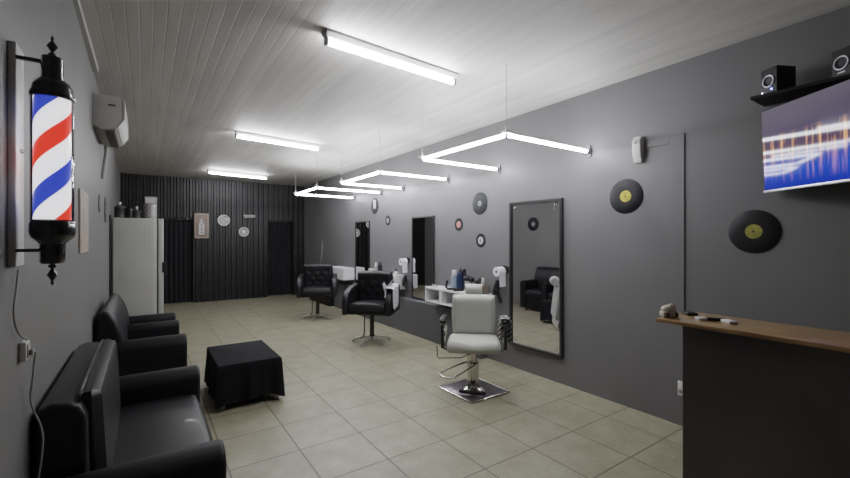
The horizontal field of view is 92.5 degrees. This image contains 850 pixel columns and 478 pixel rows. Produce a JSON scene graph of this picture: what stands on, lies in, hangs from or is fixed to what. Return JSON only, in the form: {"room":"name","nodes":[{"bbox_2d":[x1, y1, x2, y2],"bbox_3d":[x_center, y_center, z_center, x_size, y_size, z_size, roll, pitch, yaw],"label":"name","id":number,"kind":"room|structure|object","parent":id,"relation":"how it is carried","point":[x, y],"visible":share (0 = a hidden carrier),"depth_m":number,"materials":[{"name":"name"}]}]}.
{"room":"salon","nodes":[
{"label":"salon","id":0,"kind":"room"},
{"bbox_2d":[0,0,119,477],"bbox_3d":[-2.912,0.035,3.369,0.305,2.870,13.250,0,0,-34],"label":"wall","id":1,"kind":"structure","parent":0,"point":[56,319],"depth_m":1.65,"materials":[{"name":"grey paint"}]},
{"bbox_2d":[12,270,27,340],"bbox_3d":[-1.294,0.217,1.300,0.010,0.241,0.115,0,0,-29],"label":"power cable","id":2,"kind":"object","parent":1,"relation":"attached to","point":[18,271],"visible":1,"depth_m":1.27,"materials":[{"name":"black rubber"}]},
{"bbox_2d":[18,340,33,361],"bbox_3d":[-1.331,0.373,1.361,0.034,0.064,0.052,0,0,-34],"label":"wall outlet","id":3,"kind":"object","parent":1,"relation":"attached to","point":[25,351],"visible":1,"depth_m":1.34,"materials":[{"name":"white plastic"}]},
{"bbox_2d":[27,343,30,357],"bbox_3d":[-1.327,0.373,1.364,0.003,0.044,0.036,0,0,-34],"label":"socket","id":4,"kind":"object","parent":3,"relation":"attached to","point":[28,344],"depth_m":1.36,"materials":[{"name":"white plastic"}]},
{"bbox_2d":[29,351,43,477],"bbox_3d":[-1.344,0.626,1.404,0.036,0.489,0.071,0,0,-34],"label":"power cable","id":5,"kind":"object","parent":1,"relation":"attached to","point":[35,352],"visible":1,"depth_m":1.42,"materials":[{"name":"black rubber"}]},
{"bbox_2d":[7,35,75,285],"bbox_3d":[-1.212,-0.247,1.275,0.190,0.791,0.112,0,0,-9],"label":"pole","id":6,"kind":"object","parent":1,"relation":"attached to","point":[51,224],"visible":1,"depth_m":1.25,"materials":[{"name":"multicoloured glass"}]},
{"bbox_2d":[78,188,88,252],"bbox_3d":[-2.267,-0.113,2.702,0.014,0.405,0.420,0,0,-34],"label":"board","id":7,"kind":"object","parent":1,"relation":"attached to","point":[83,197],"visible":0.95,"depth_m":2.65,"materials":[{"name":"beige wood"}]},
{"bbox_2d":[72,0,98,72],"bbox_3d":[-0.876,-1.377,0.642,0.082,0.045,6.450,0,0,-34],"label":"trim","id":8,"kind":"structure","parent":1,"relation":"attached to","point":[77,4],"depth_m":2.73,"materials":[{"name":"white plastic"}]},
{"bbox_2d":[98,194,100,212],"bbox_3d":[-3.099,-0.340,3.877,0.007,0.180,0.180,0,0,-34],"label":"vinyl record","id":9,"kind":"object","parent":1,"relation":"attached to","point":[99,199],"visible":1,"depth_m":3.85,"materials":[{"name":"black"}]},
{"bbox_2d":[104,197,106,222],"bbox_3d":[-3.589,-0.330,4.572,0.007,0.300,0.300,0,0,-34],"label":"vinyl record","id":10,"kind":"object","parent":1,"relation":"attached to","point":[105,203],"visible":0.98,"depth_m":4.56,"materials":[{"name":"black"}]},
{"bbox_2d":[93,93,127,178],"bbox_3d":[-2.923,-0.903,3.797,0.232,0.593,0.982,0,0,-34],"label":"air conditioner","id":11,"kind":"object","parent":1,"relation":"attached to","point":[110,120],"visible":0.98,"depth_m":3.44,"materials":[{"name":"white plastic"}]},
{"bbox_2d":[120,173,303,302],"bbox_3d":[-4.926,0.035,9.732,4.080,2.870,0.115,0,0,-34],"label":"wall","id":12,"kind":"structure","parent":0,"point":[227,265],"depth_m":9.81,"materials":[{"name":"metal"}]},
{"bbox_2d":[157,218,192,302],"bbox_3d":[-5.714,0.492,9.308,0.760,1.926,0.048,0,0,-34],"label":"curtain","id":13,"kind":"object","parent":12,"relation":"hanging from","point":[178,234],"visible":0.74,"depth_m":9.35,"materials":[{"name":"black fabric"}]},
{"bbox_2d":[194,213,208,237],"bbox_3d":[-5.188,-0.305,9.452,0.290,0.580,0.031,0,0,-34],"label":"wall sign","id":14,"kind":"object","parent":12,"relation":"attached to","point":[201,220],"visible":1,"depth_m":9.44,"materials":[{"name":"white paper"}]},
{"bbox_2d":[217,215,229,225],"bbox_3d":[-4.802,-0.445,9.711,0.270,0.270,0.040,0,0,-34],"label":"wall plate","id":15,"kind":"object","parent":12,"relation":"attached to","point":[223,220],"visible":1,"depth_m":9.71,"materials":[{"name":"ceramic"}]},
{"bbox_2d":[239,227,248,236],"bbox_3d":[-4.434,-0.175,9.962,0.236,0.236,0.042,0,0,-34],"label":"wall plate","id":16,"kind":"object","parent":12,"relation":"attached to","point":[243,231],"visible":1,"depth_m":9.96,"materials":[{"name":"ceramic"}]},
{"bbox_2d":[243,214,255,217],"bbox_3d":[-4.330,-0.560,10.049,0.300,0.090,0.016,0,0,-34],"label":"sign","id":17,"kind":"object","parent":12,"relation":"attached to","point":[244,215],"visible":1,"depth_m":10.03,"materials":[{"name":"white plastic"}]},
{"bbox_2d":[268,221,291,295],"bbox_3d":[-3.804,0.492,10.617,0.690,1.926,0.048,0,0,-34],"label":"curtain","id":18,"kind":"object","parent":12,"relation":"hanging from","point":[279,232],"visible":0.92,"depth_m":10.61,"materials":[{"name":"black fabric"}]},
{"bbox_2d":[164,293,682,477],"bbox_3d":[-1.300,1.530,4.443,4.380,0.120,13.500,0,0,-34],"label":"floor","id":19,"kind":"structure","parent":0,"point":[347,409],"depth_m":3.35,"materials":[{"name":"beige tile"}]},
{"bbox_2d":[109,215,110,296],"bbox_3d":[-4.087,0.580,5.285,0.018,1.780,0.100,0,0,-34],"label":"board","id":20,"kind":"object","parent":19,"relation":"on","point":[109,215],"visible":0.56,"depth_m":5.24,"materials":[{"name":"black plastic"}]},
{"bbox_2d":[33,339,226,477],"bbox_3d":[-1.478,1.027,2.127,0.643,0.886,1.448,0,0,-34],"label":"loveseat","id":21,"kind":"object","parent":19,"relation":"on","point":[97,422],"visible":1,"depth_m":1.74,"materials":[{"name":"black leather"}]},
{"bbox_2d":[82,339,120,470],"bbox_3d":[-1.606,0.820,2.039,0.103,0.461,1.080,0,0,-34],"label":"cushion","id":22,"kind":"object","parent":21,"relation":"on","point":[101,387],"depth_m":1.77,"materials":[{"name":"black leather"}]},
{"bbox_2d":[112,394,212,465],"bbox_3d":[-1.423,1.110,2.164,0.490,0.210,1.100,0,0,-34],"label":"seat cushion","id":23,"kind":"object","parent":21,"relation":"on","point":[148,424],"depth_m":2.20,"materials":[{"name":"black leather"}]},
{"bbox_2d":[113,218,165,315],"bbox_3d":[-4.081,0.593,5.838,0.600,1.755,0.675,0,0,-34],"label":"fridge","id":24,"kind":"object","parent":19,"relation":"on","point":[139,265],"visible":0.64,"depth_m":5.57,"materials":[{"name":"white metal"}]},
{"bbox_2d":[114,202,125,217],"bbox_3d":[-4.173,-0.395,5.566,0.133,0.220,0.132,0,0,-34],"label":"cooking pot","id":25,"kind":"object","parent":24,"relation":"on","point":[119,210],"visible":0.92,"depth_m":5.52,"materials":[{"name":"metal"}]},
{"bbox_2d":[125,207,134,217],"bbox_3d":[-4.127,-0.360,5.694,0.131,0.151,0.130,0,0,-34],"label":"tin","id":26,"kind":"object","parent":24,"relation":"on","point":[128,211],"visible":0.69,"depth_m":5.64,"materials":[{"name":"metal"}]},
{"bbox_2d":[132,206,141,217],"bbox_3d":[-3.999,-0.370,5.648,0.111,0.170,0.110,0,0,-34],"label":"cooking pot","id":27,"kind":"object","parent":24,"relation":"on","point":[136,213],"visible":0.89,"depth_m":5.61,"materials":[{"name":"metal"}]},
{"bbox_2d":[143,204,156,218],"bbox_3d":[-3.888,-0.388,5.761,0.170,0.206,0.168,0,0,-34],"label":"tin","id":28,"kind":"object","parent":24,"relation":"on","point":[149,210],"visible":0.85,"depth_m":5.70,"materials":[{"name":"silver metal"}]},
{"bbox_2d":[145,196,156,203],"bbox_3d":[-3.881,-0.543,5.764,0.132,0.105,0.102,0,0,-26],"label":"carton","id":29,"kind":"object","parent":28,"relation":"on","point":[148,200],"visible":0.87,"depth_m":5.72,"materials":[{"name":"cardboard"}]},
{"bbox_2d":[95,293,186,375],"bbox_3d":[-2.800,1.031,4.049,0.650,0.878,1.463,0,0,-34],"label":"armchair","id":30,"kind":"object","parent":19,"relation":"on","point":[152,342],"visible":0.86,"depth_m":3.54,"materials":[{"name":"black leather"}]},
{"bbox_2d":[219,394,278,410],"bbox_3d":[-1.755,1.280,3.913,0.500,0.380,0.740,0,0,-34],"label":"table","id":31,"kind":"object","parent":19,"relation":"on","point":[275,396],"visible":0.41,"depth_m":3.73,"materials":[{"name":"brown wood"}]},
{"bbox_2d":[204,340,284,408],"bbox_3d":[-1.751,1.264,3.912,0.604,0.365,0.855,0,0,-34],"label":"tablecloth","id":32,"kind":"object","parent":31,"relation":"on","point":[236,372],"visible":1,"depth_m":3.64,"materials":[{"name":"black fabric"}]},
{"bbox_2d":[296,263,337,321],"bbox_3d":[-1.984,0.966,7.527,0.700,1.008,0.570,0,0,-10],"label":"barber chair","id":33,"kind":"object","parent":19,"relation":"on","point":[318,280],"visible":1,"depth_m":7.54,"materials":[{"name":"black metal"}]},
{"bbox_2d":[310,297,333,305],"bbox_3d":[-2.368,1.195,9.409,0.206,0.550,1.240,0,0,-34],"label":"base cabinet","id":34,"kind":"object","parent":19,"relation":"on","point":[328,301],"visible":0.29,"depth_m":8.95,"materials":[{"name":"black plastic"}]},
{"bbox_2d":[342,271,399,346],"bbox_3d":[-0.754,0.966,5.787,0.700,1.008,0.570,0,0,10],"label":"barber chair","id":35,"kind":"object","parent":19,"relation":"on","point":[364,297],"visible":0.94,"depth_m":5.77,"materials":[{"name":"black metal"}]},
{"bbox_2d":[382,279,398,310],"bbox_3d":[-0.455,0.771,5.743,0.173,0.426,0.621,0,0,5],"label":"towel","id":36,"kind":"object","parent":35,"relation":"on","point":[394,286],"visible":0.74,"depth_m":5.63,"materials":[{"name":"white fabric"}]},
{"bbox_2d":[436,284,509,403],"bbox_3d":[0.467,0.965,3.960,0.738,1.011,0.651,0,0,-11],"label":"barber chair","id":37,"kind":"object","parent":19,"relation":"on","point":[473,312],"visible":0.98,"depth_m":3.97,"materials":[{"name":"leather"}]},
{"bbox_2d":[498,315,511,342],"bbox_3d":[0.764,0.865,3.908,0.114,0.240,0.224,0,0,7],"label":"towel","id":38,"kind":"object","parent":37,"relation":"on","point":[501,317],"visible":0.96,"depth_m":3.85,"materials":[{"name":"fabric"}]},
{"bbox_2d":[656,312,849,477],"bbox_3d":[1.938,0.920,0.944,0.335,1.100,2.565,0,0,-34],"label":"reception counter","id":39,"kind":"object","parent":19,"relation":"on","point":[762,399],"depth_m":1.61,"materials":[{"name":"brown wood"}]},
{"bbox_2d":[659,304,678,317],"bbox_3d":[1.157,0.338,1.932,0.068,0.063,0.061,0,0,8],"label":"ornament","id":40,"kind":"object","parent":39,"relation":"on","point":[667,311],"visible":1,"depth_m":1.91,"materials":[{"name":"beige plastic"}]},
{"bbox_2d":[680,311,697,315],"bbox_3d":[1.298,0.364,1.999,0.048,0.012,0.072,0,0,6],"label":"wallet","id":41,"kind":"object","parent":39,"relation":"on","point":[690,313],"visible":1,"depth_m":1.98,"materials":[{"name":"black leather"}]},
{"bbox_2d":[695,317,706,320],"bbox_3d":[1.263,0.364,1.863,0.036,0.012,0.036,0,0,6],"label":"packet","id":42,"kind":"object","parent":39,"relation":"on","point":[696,318],"visible":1,"depth_m":1.85,"materials":[{"name":"white paper"}]},
{"bbox_2d":[706,317,723,320],"bbox_3d":[1.317,0.363,1.836,0.083,0.013,0.014,0,0,21],"label":"pen","id":43,"kind":"object","parent":39,"relation":"on","point":[708,318],"visible":0.73,"depth_m":1.83,"materials":[{"name":"black plastic"}]},
{"bbox_2d":[721,319,737,323],"bbox_3d":[1.340,0.364,1.794,0.036,0.012,0.060,0,0,4],"label":"packet","id":44,"kind":"object","parent":39,"relation":"on","point":[728,321],"visible":1,"depth_m":1.78,"materials":[{"name":"white plastic"}]},
{"bbox_2d":[656,312,849,352],"bbox_3d":[1.938,0.380,0.944,0.335,0.019,2.565,0,0,-34],"label":"countertop","id":45,"kind":"structure","parent":39,"relation":"on","point":[833,340],"depth_m":1.65,"materials":[{"name":"brown wood"}]},
{"bbox_2d":[80,0,849,185],"bbox_3d":[-1.300,-1.460,4.443,4.380,0.120,13.500,0,0,-34],"label":"ceiling","id":46,"kind":"structure","parent":0,"point":[188,75],"depth_m":3.28,"materials":[{"name":"paint"}]},
{"bbox_2d":[207,169,267,179],"bbox_3d":[-3.908,-1.354,8.544,1.204,0.092,0.090,0,0,-44],"label":"tube light","id":47,"kind":"object","parent":46,"relation":"attached to","point":[223,172],"visible":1,"depth_m":8.48,"materials":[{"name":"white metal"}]},
{"bbox_2d":[234,130,320,150],"bbox_3d":[-2.015,-1.354,5.665,1.194,0.092,0.090,0,0,-42],"label":"tube light","id":48,"kind":"object","parent":46,"relation":"attached to","point":[236,132],"visible":1,"depth_m":5.60,"materials":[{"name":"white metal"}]},
{"bbox_2d":[294,184,381,199],"bbox_3d":[-1.599,-1.090,7.409,1.220,0.620,1.190,0,0,-34],"label":"tube light","id":49,"kind":"object","parent":46,"relation":"hanging from","point":[316,186],"visible":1,"depth_m":7.18,"materials":[{"name":"white"}]},
{"bbox_2d":[322,28,458,85],"bbox_3d":[-0.209,-1.354,3.107,1.188,0.092,0.090,0,0,-38],"label":"tube light","id":50,"kind":"object","parent":46,"relation":"attached to","point":[328,34],"visible":1,"depth_m":3.02,"materials":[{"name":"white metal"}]},
{"bbox_2d":[339,127,448,190],"bbox_3d":[-0.471,-1.090,5.860,1.110,0.620,1.260,0,0,-34],"label":"tube light","id":51,"kind":"object","parent":46,"relation":"hanging from","point":[379,169],"visible":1,"depth_m":5.56,"materials":[{"name":"white"}]},
{"bbox_2d":[418,63,590,173],"bbox_3d":[0.755,-1.090,4.045,1.140,0.620,1.260,0,0,-34],"label":"tube light","id":52,"kind":"object","parent":46,"relation":"hanging from","point":[506,131],"visible":1,"depth_m":3.67,"materials":[{"name":"white plastic"}]},
{"bbox_2d":[304,6,849,420],"bbox_3d":[0.430,0.035,5.660,0.150,2.870,13.250,0,0,-34],"label":"wall","id":53,"kind":"structure","parent":0,"point":[616,265],"depth_m":3.52,"materials":[{"name":"grey paint"}]},
{"bbox_2d":[333,266,353,279],"bbox_3d":[-1.743,0.705,8.474,0.252,0.240,0.750,0,0,-34],"label":"shelf","id":54,"kind":"object","parent":53,"relation":"attached to","point":[344,273],"visible":0.67,"depth_m":8.19,"materials":[{"name":"white laminate"}]},
{"bbox_2d":[355,221,369,282],"bbox_3d":[-1.220,0.290,7.917,0.020,1.270,0.630,0,0,-34],"label":"wall mirror","id":55,"kind":"object","parent":53,"relation":"attached to","point":[362,228],"visible":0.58,"depth_m":7.90,"materials":[{"name":"black mirror"}]},
{"bbox_2d":[371,198,378,213],"bbox_3d":[-0.926,-0.610,7.495,0.008,0.300,0.300,0,0,-34],"label":"vinyl record","id":56,"kind":"object","parent":53,"relation":"attached to","point":[374,205],"visible":1,"depth_m":7.49,"materials":[{"name":"grey plastic"}]},
{"bbox_2d":[385,215,389,224],"bbox_3d":[-0.649,-0.323,7.092,0.007,0.176,0.176,0,0,-34],"label":"vinyl record","id":57,"kind":"object","parent":53,"relation":"attached to","point":[387,220],"visible":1,"depth_m":7.09,"materials":[{"name":"black"}]},
{"bbox_2d":[393,274,404,288],"bbox_3d":[-0.731,0.703,6.991,0.260,0.225,1.080,0,0,-34],"label":"shelf","id":58,"kind":"object","parent":53,"relation":"attached to","point":[398,279],"visible":0.05,"depth_m":6.57,"materials":[{"name":"white laminate"}]},
{"bbox_2d":[374,262,377,270],"bbox_3d":[-0.867,0.500,7.189,0.064,0.180,0.064,0,0,-34],"label":"bottle","id":59,"kind":"object","parent":58,"relation":"on","point":[375,265],"visible":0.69,"depth_m":7.17,"materials":[{"name":"white plastic"}]},
{"bbox_2d":[378,262,381,270],"bbox_3d":[-0.782,0.495,7.102,0.072,0.190,0.072,0,0,-34],"label":"bottle","id":60,"kind":"object","parent":58,"relation":"on","point":[379,265],"visible":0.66,"depth_m":7.08,"materials":[{"name":"black plastic"}]},
{"bbox_2d":[399,257,409,272],"bbox_3d":[-0.333,0.415,6.516,0.140,0.240,0.124,0,0,-34],"label":"paper roll","id":61,"kind":"object","parent":53,"relation":"attached to","point":[402,261],"visible":1,"depth_m":6.48,"materials":[{"name":"white paper"}]},
{"bbox_2d":[402,275,408,291],"bbox_3d":[-0.316,0.713,6.490,0.107,0.270,0.125,0,0,0],"label":"hair dryer","id":62,"kind":"object","parent":53,"relation":"hanging from","point":[404,281],"visible":1,"depth_m":6.47,"materials":[{"name":"black plastic"}]},
{"bbox_2d":[334,282,486,358],"bbox_3d":[-0.607,1.205,6.943,0.110,0.530,4.700,0,0,-34],"label":"plinth","id":63,"kind":"object","parent":53,"relation":"attached to","point":[419,318],"visible":0.56,"depth_m":6.12,"materials":[{"name":"grey paint"}]},
{"bbox_2d":[412,215,434,299],"bbox_3d":[-0.036,0.290,6.189,0.020,1.270,0.600,0,0,-34],"label":"wall mirror","id":64,"kind":"object","parent":53,"relation":"attached to","point":[423,227],"visible":0.78,"depth_m":6.19,"materials":[{"name":"black mirror"}]},
{"bbox_2d":[425,285,491,306],"bbox_3d":[0.408,0.767,5.330,0.260,0.205,1.070,0,0,-34],"label":"shelf","id":65,"kind":"object","parent":53,"relation":"attached to","point":[440,295],"visible":0.5,"depth_m":5.46,"materials":[{"name":"white laminate"}]},
{"bbox_2d":[451,270,456,287],"bbox_3d":[0.393,0.540,5.422,0.086,0.250,0.086,0,0,-34],"label":"bottle","id":66,"kind":"object","parent":65,"relation":"on","point":[454,272],"visible":0.7,"depth_m":5.39,"materials":[{"name":"blue plastic"}]},
{"bbox_2d":[453,288,464,290],"bbox_3d":[0.437,0.646,5.202,0.165,0.034,0.040,0,0,-19],"label":"hair clipper","id":67,"kind":"object","parent":65,"relation":"on","point":[454,289],"visible":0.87,"depth_m":5.18,"materials":[{"name":"black plastic"}]},
{"bbox_2d":[456,267,463,288],"bbox_3d":[0.461,0.515,5.323,0.098,0.300,0.098,0,0,-34],"label":"bottle","id":68,"kind":"object","parent":65,"relation":"on","point":[459,278],"visible":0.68,"depth_m":5.28,"materials":[{"name":"blue plastic"}]},
{"bbox_2d":[461,269,473,291],"bbox_3d":[0.540,0.524,5.155,0.110,0.282,0.209,0,0,-34],"label":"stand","id":69,"kind":"object","parent":65,"relation":"on","point":[466,278],"visible":0.84,"depth_m":5.12,"materials":[{"name":"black plastic"}]},
{"bbox_2d":[482,285,488,293],"bbox_3d":[0.691,0.615,4.959,0.122,0.100,0.130,0,0,-34],"label":"box","id":70,"kind":"object","parent":65,"relation":"on","point":[485,289],"visible":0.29,"depth_m":4.91,"materials":[{"name":"brown cardboard"}]},
{"bbox_2d":[455,218,462,230],"bbox_3d":[0.454,-0.195,5.483,0.007,0.176,0.176,0,0,-34],"label":"vinyl record","id":71,"kind":"object","parent":53,"relation":"attached to","point":[458,223],"visible":1,"depth_m":5.48,"materials":[{"name":"black plastic"}]},
{"bbox_2d":[472,192,486,214],"bbox_3d":[0.690,-0.448,5.138,0.007,0.280,0.280,0,0,-34],"label":"vinyl record","id":72,"kind":"object","parent":53,"relation":"attached to","point":[479,204],"visible":1,"depth_m":5.14,"materials":[{"name":"grey plastic"}]},
{"bbox_2d":[476,234,485,246],"bbox_3d":[0.701,0.019,5.123,0.006,0.176,0.176,0,0,-34],"label":"vinyl record","id":73,"kind":"object","parent":53,"relation":"attached to","point":[480,240],"visible":1,"depth_m":5.12,"materials":[{"name":"black plastic"}]},
{"bbox_2d":[492,280,501,302],"bbox_3d":[0.849,0.618,4.791,0.107,0.270,0.125,0,0,0],"label":"hair dryer","id":74,"kind":"object","parent":53,"relation":"hanging from","point":[496,287],"visible":1,"depth_m":4.77,"materials":[{"name":"black plastic"}]},
{"bbox_2d":[493,265,508,286],"bbox_3d":[0.883,0.430,4.743,0.140,0.240,0.124,0,0,-34],"label":"paper roll","id":75,"kind":"object","parent":53,"relation":"attached to","point":[497,271],"visible":1,"depth_m":4.71,"materials":[{"name":"white paper"}]},
{"bbox_2d":[509,198,562,358],"bbox_3d":[1.180,0.395,4.382,0.030,1.620,0.700,0,0,-37],"label":"wall mirror","id":76,"kind":"object","parent":53,"relation":"attached to","point":[535,226],"visible":1,"depth_m":4.36,"materials":[{"name":"black metal"}]},
{"bbox_2d":[609,179,642,213],"bbox_3d":[1.762,-0.375,3.575,0.007,0.304,0.304,0,0,-34],"label":"vinyl record","id":77,"kind":"object","parent":53,"relation":"attached to","point":[626,195],"visible":1,"depth_m":3.57,"materials":[{"name":"black plastic"}]},
{"bbox_2d":[632,136,643,162],"bbox_3d":[1.808,-0.760,3.458,0.070,0.220,0.072,0,0,-34],"label":"air freshener","id":78,"kind":"object","parent":53,"relation":"attached to","point":[637,142],"visible":1,"depth_m":3.44,"materials":[{"name":"white plastic"}]},
{"bbox_2d":[644,136,669,147],"bbox_3d":[1.913,-0.797,3.357,0.008,0.065,0.205,0,0,-34],"label":"trim","id":79,"kind":"structure","parent":53,"relation":"attached to","point":[663,140],"depth_m":3.35,"materials":[{"name":"grey paint"}]},
{"bbox_2d":[670,133,684,425],"bbox_3d":[2.000,0.320,3.228,0.010,2.300,0.107,0,0,-34],"label":"trim","id":80,"kind":"structure","parent":53,"relation":"attached to","point":[677,142],"depth_m":3.22,"materials":[{"name":"grey paint"}]},
{"bbox_2d":[678,381,682,395],"bbox_3d":[2.007,1.173,3.194,0.019,0.110,0.040,0,0,-34],"label":"wall outlet","id":81,"kind":"object","parent":53,"relation":"attached to","point":[680,383],"visible":0.84,"depth_m":3.19,"materials":[{"name":"white plastic"}]},
{"bbox_2d":[728,210,781,252],"bbox_3d":[2.278,-0.052,2.821,0.007,0.300,0.300,0,0,-34],"label":"vinyl record","id":82,"kind":"object","parent":53,"relation":"attached to","point":[751,231],"visible":1,"depth_m":2.81,"materials":[{"name":"black plastic"}]},
{"bbox_2d":[750,73,849,106],"bbox_3d":[2.588,-0.912,2.159,0.250,0.020,1.335,0,0,-34],"label":"shelf","id":83,"kind":"object","parent":53,"relation":"attached to","point":[792,93],"visible":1,"depth_m":2.51,"materials":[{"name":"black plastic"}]},
{"bbox_2d":[761,65,795,93],"bbox_3d":[2.258,-1.006,2.606,0.143,0.168,0.110,0,0,-6],"label":"speaker","id":84,"kind":"object","parent":83,"relation":"on","point":[778,77],"visible":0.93,"depth_m":2.56},
{"bbox_2d":[832,45,849,76],"bbox_3d":[2.444,-1.006,2.334,0.143,0.168,0.110,0,0,-6],"label":"speaker","id":85,"kind":"object","parent":83,"relation":"on","point":[840,58],"visible":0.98,"depth_m":2.33},
{"bbox_2d":[761,79,849,192],"bbox_3d":[2.394,-0.580,2.247,0.288,0.546,0.956,0,0,-1],"label":"television","id":86,"kind":"object","parent":53,"relation":"attached to","point":[806,139],"visible":1,"depth_m":2.39,"materials":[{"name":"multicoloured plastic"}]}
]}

